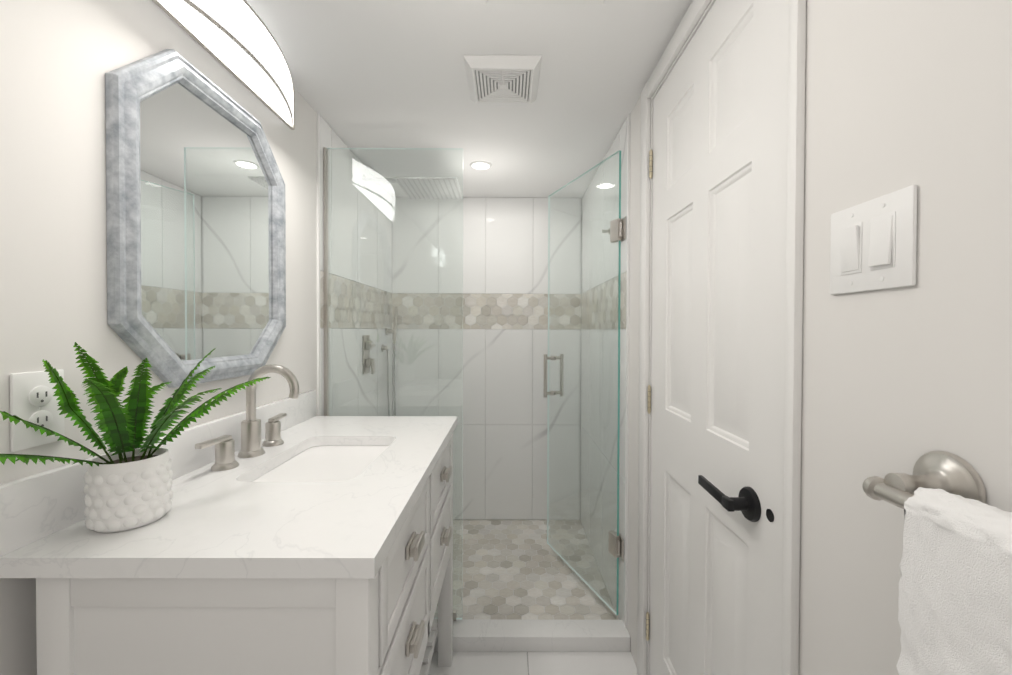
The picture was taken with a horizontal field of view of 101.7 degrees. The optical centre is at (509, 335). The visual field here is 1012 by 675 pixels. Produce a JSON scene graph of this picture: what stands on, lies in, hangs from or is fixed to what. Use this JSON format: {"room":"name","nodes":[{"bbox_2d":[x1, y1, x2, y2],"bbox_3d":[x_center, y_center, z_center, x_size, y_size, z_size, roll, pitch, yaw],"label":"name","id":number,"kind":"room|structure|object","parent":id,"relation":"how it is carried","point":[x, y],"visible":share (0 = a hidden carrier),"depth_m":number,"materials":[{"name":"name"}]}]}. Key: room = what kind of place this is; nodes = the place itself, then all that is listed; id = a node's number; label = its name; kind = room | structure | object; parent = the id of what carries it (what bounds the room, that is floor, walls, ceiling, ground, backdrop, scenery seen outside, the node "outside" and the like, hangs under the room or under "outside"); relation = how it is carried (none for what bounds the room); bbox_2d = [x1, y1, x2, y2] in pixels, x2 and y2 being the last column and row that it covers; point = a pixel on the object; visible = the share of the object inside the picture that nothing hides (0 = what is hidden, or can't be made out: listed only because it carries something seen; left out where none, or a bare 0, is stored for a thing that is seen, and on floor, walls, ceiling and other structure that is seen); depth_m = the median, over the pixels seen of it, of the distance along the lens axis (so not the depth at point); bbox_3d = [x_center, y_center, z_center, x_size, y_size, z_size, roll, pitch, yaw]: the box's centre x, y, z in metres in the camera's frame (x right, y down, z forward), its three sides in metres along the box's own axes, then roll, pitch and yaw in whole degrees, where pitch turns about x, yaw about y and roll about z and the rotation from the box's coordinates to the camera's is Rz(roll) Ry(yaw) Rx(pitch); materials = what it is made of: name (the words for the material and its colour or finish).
{"room":"bathroom","nodes":[
{"label":"bathroom","id":0,"kind":"room"},
{"bbox_2d":[0,0,316,674],"bbox_3d":[-0.814,0.187,0.731,0.100,2.120,4.300,0,1,0],"label":"wall","id":1,"kind":"structure","parent":0,"point":[59,59],"depth_m":0.72,"materials":[{"name":"white paint"}]},
{"bbox_2d":[10,369,64,451],"bbox_3d":[-0.758,0.118,0.666,0.009,0.120,0.074,0,1,0],"label":"electrical outlet plate","id":2,"kind":"object","parent":1,"relation":"attached to","point":[33,399],"visible":0.92,"depth_m":0.66,"materials":[{"name":"white plastic"}]},
{"bbox_2d":[105,49,285,387],"bbox_3d":[-0.747,-0.261,1.076,0.030,0.752,0.594,0,1,0],"label":"mirror","id":3,"kind":"object","parent":1,"relation":"attached to","point":[196,225],"visible":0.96,"depth_m":0.97,"materials":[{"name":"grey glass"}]},
{"bbox_2d":[152,0,294,129],"bbox_3d":[-0.708,-0.771,1.075,0.107,0.133,0.696,0,1,0],"label":"sconce","id":4,"kind":"object","parent":1,"relation":"attached to","point":[236,40],"visible":1,"depth_m":1.05,"materials":[{"name":"white glass"}]},
{"bbox_2d":[316,112,395,415],"bbox_3d":[-0.753,0.170,2.155,0.030,2.120,1.020,0,1,0],"label":"shower wall tile","id":5,"kind":"structure","parent":1,"relation":"attached to","point":[326,137],"depth_m":2.00,"materials":[{"name":"white tile"}]},
{"bbox_2d":[363,335,374,373],"bbox_3d":[-0.738,0.102,2.181,0.041,0.205,0.096,0,1,0],"label":"shower valve","id":6,"kind":"object","parent":5,"relation":"attached to","point":[367,358],"depth_m":2.16,"materials":[{"name":"silver metal"}]},
{"bbox_2d":[382,307,397,415],"bbox_3d":[-0.725,0.269,2.514,0.072,0.887,0.117,0,1,0],"label":"shower","id":7,"kind":"object","parent":5,"relation":"attached to","point":[388,330],"depth_m":2.54,"materials":[{"name":"silver metal"}]},
{"bbox_2d":[361,174,462,198],"bbox_3d":[-0.506,-0.795,2.141,0.501,0.078,0.300,0,1,0],"label":"shower head","id":8,"kind":"object","parent":5,"relation":"attached to","point":[438,185],"depth_m":2.13},
{"bbox_2d":[246,0,692,197],"bbox_3d":[-0.113,-0.921,0.720,1.495,0.100,4.300,0,1,0],"label":"ceiling","id":9,"kind":"structure","parent":0,"point":[378,74],"depth_m":1.41,"materials":[{"name":"white paint"}]},
{"bbox_2d":[470,161,491,169],"bbox_3d":[-0.148,-0.885,2.151,0.116,0.006,0.116,0,1,0],"label":"recessed light","id":10,"kind":"object","parent":9,"relation":"in","point":[480,165],"visible":1,"depth_m":2.14,"materials":[{"name":"white plastic"}]},
{"bbox_2d":[464,55,541,102],"bbox_3d":[-0.021,-0.865,1.411,0.244,0.028,0.244,0,1,0],"label":"ceiling vent","id":11,"kind":"object","parent":9,"relation":"in","point":[503,78],"visible":1,"depth_m":1.37,"materials":[{"name":"white plastic"}]},
{"bbox_2d":[428,520,636,674],"bbox_3d":[-0.119,1.288,0.747,1.495,0.122,4.300,0,1,0],"label":"floor","id":12,"kind":"structure","parent":0,"point":[517,569],"depth_m":1.96,"materials":[{"name":"white tile"}]},
{"bbox_2d":[0,390,457,674],"bbox_3d":[-0.477,0.731,1.102,0.576,1.025,0.993,0,1,0],"label":"bathroom vanity","id":13,"kind":"object","parent":12,"relation":"on","point":[313,544],"visible":1,"depth_m":0.65,"materials":[{"name":"white paint"}]},
{"bbox_2d":[0,342,270,532],"bbox_3d":[-0.586,0.166,0.675,0.277,0.314,0.469,0,1,0],"label":"potted plant","id":14,"kind":"object","parent":13,"relation":"on","point":[128,485],"visible":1,"depth_m":0.68,"materials":[{"name":"green plant"}]},
{"bbox_2d":[195,364,298,470],"bbox_3d":[-0.639,0.197,1.097,0.158,0.241,0.355,0,1,0],"label":"faucet","id":15,"kind":"object","parent":13,"relation":"on","point":[250,443],"visible":0.98,"depth_m":1.08,"materials":[{"name":"silver metal"}]},
{"bbox_2d":[434,619,629,651],"bbox_3d":[-0.143,1.208,1.661,1.236,0.060,0.100,0,1,0],"label":"sill","id":16,"kind":"structure","parent":12,"relation":"on","point":[499,635],"depth_m":1.61,"materials":[{"name":"stone"}]},
{"bbox_2d":[323,147,462,620],"bbox_3d":[-0.475,0.206,1.698,0.566,1.940,0.022,0,1,0],"label":"glass panel","id":17,"kind":"object","parent":16,"relation":"on","point":[326,309],"visible":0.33,"depth_m":1.69,"materials":[{"name":"clear glass"}]},
{"bbox_2d":[627,0,1011,674],"bbox_3d":[0.556,0.191,0.690,0.150,2.120,4.008,0,1,0],"label":"wall","id":18,"kind":"structure","parent":0,"point":[899,94],"depth_m":0.53,"materials":[{"name":"white paint"}]},
{"bbox_2d":[396,197,579,519],"bbox_3d":[-0.147,0.165,2.677,1.245,2.120,0.021,0,1,0],"label":"shower wall tile","id":19,"kind":"structure","parent":18,"relation":"attached to","point":[503,290],"depth_m":2.68,"materials":[{"name":"white tile"}]},
{"bbox_2d":[576,114,630,627],"bbox_3d":[0.470,0.173,2.159,0.015,2.120,1.020,0,1,0],"label":"shower wall tile","id":20,"kind":"structure","parent":18,"relation":"attached to","point":[621,142],"depth_m":2.00,"materials":[{"name":"white tile"}]},
{"bbox_2d":[543,150,625,614],"bbox_3d":[0.327,0.199,1.980,0.283,1.928,0.621,0,1,0],"label":"shower glass door","id":21,"kind":"structure","parent":20,"relation":"attached to","point":[615,549],"depth_m":1.94,"materials":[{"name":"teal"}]},
{"bbox_2d":[646,0,788,674],"bbox_3d":[0.476,0.224,1.059,0.087,2.029,0.701,0,1,0],"label":"door","id":22,"kind":"structure","parent":18,"relation":"in","point":[718,158],"depth_m":0.95,"materials":[{"name":"white paint"}]},
{"bbox_2d":[637,0,805,674],"bbox_3d":[0.501,0.195,1.075,0.074,2.102,0.796,0,1,0],"label":"door frame","id":23,"kind":"structure","parent":18,"relation":"attached to","point":[794,297],"depth_m":0.69,"materials":[{"name":"white paint"}]},
{"bbox_2d":[830,185,916,294],"bbox_3d":[0.476,-0.119,0.549,0.012,0.120,0.126,0,1,0],"label":"switch plate","id":24,"kind":"object","parent":18,"relation":"attached to","point":[873,244],"visible":1,"depth_m":0.53,"materials":[{"name":"white plastic"}]},
{"bbox_2d":[862,451,1011,674],"bbox_3d":[0.434,0.458,0.147,0.095,0.653,0.689,0,1,0],"label":"towel rail","id":25,"kind":"object","parent":18,"relation":"attached to","point":[955,602],"visible":1,"depth_m":0.38,"materials":[{"name":"white fabric"}]},
{"bbox_2d":[896,487,1011,674],"bbox_3d":[0.423,0.468,0.143,0.072,0.636,0.560,0,1,0],"label":"towel","id":26,"kind":"object","parent":25,"relation":"hanging from","point":[955,598],"depth_m":0.37,"materials":[{"name":"white fabric"}]}
]}

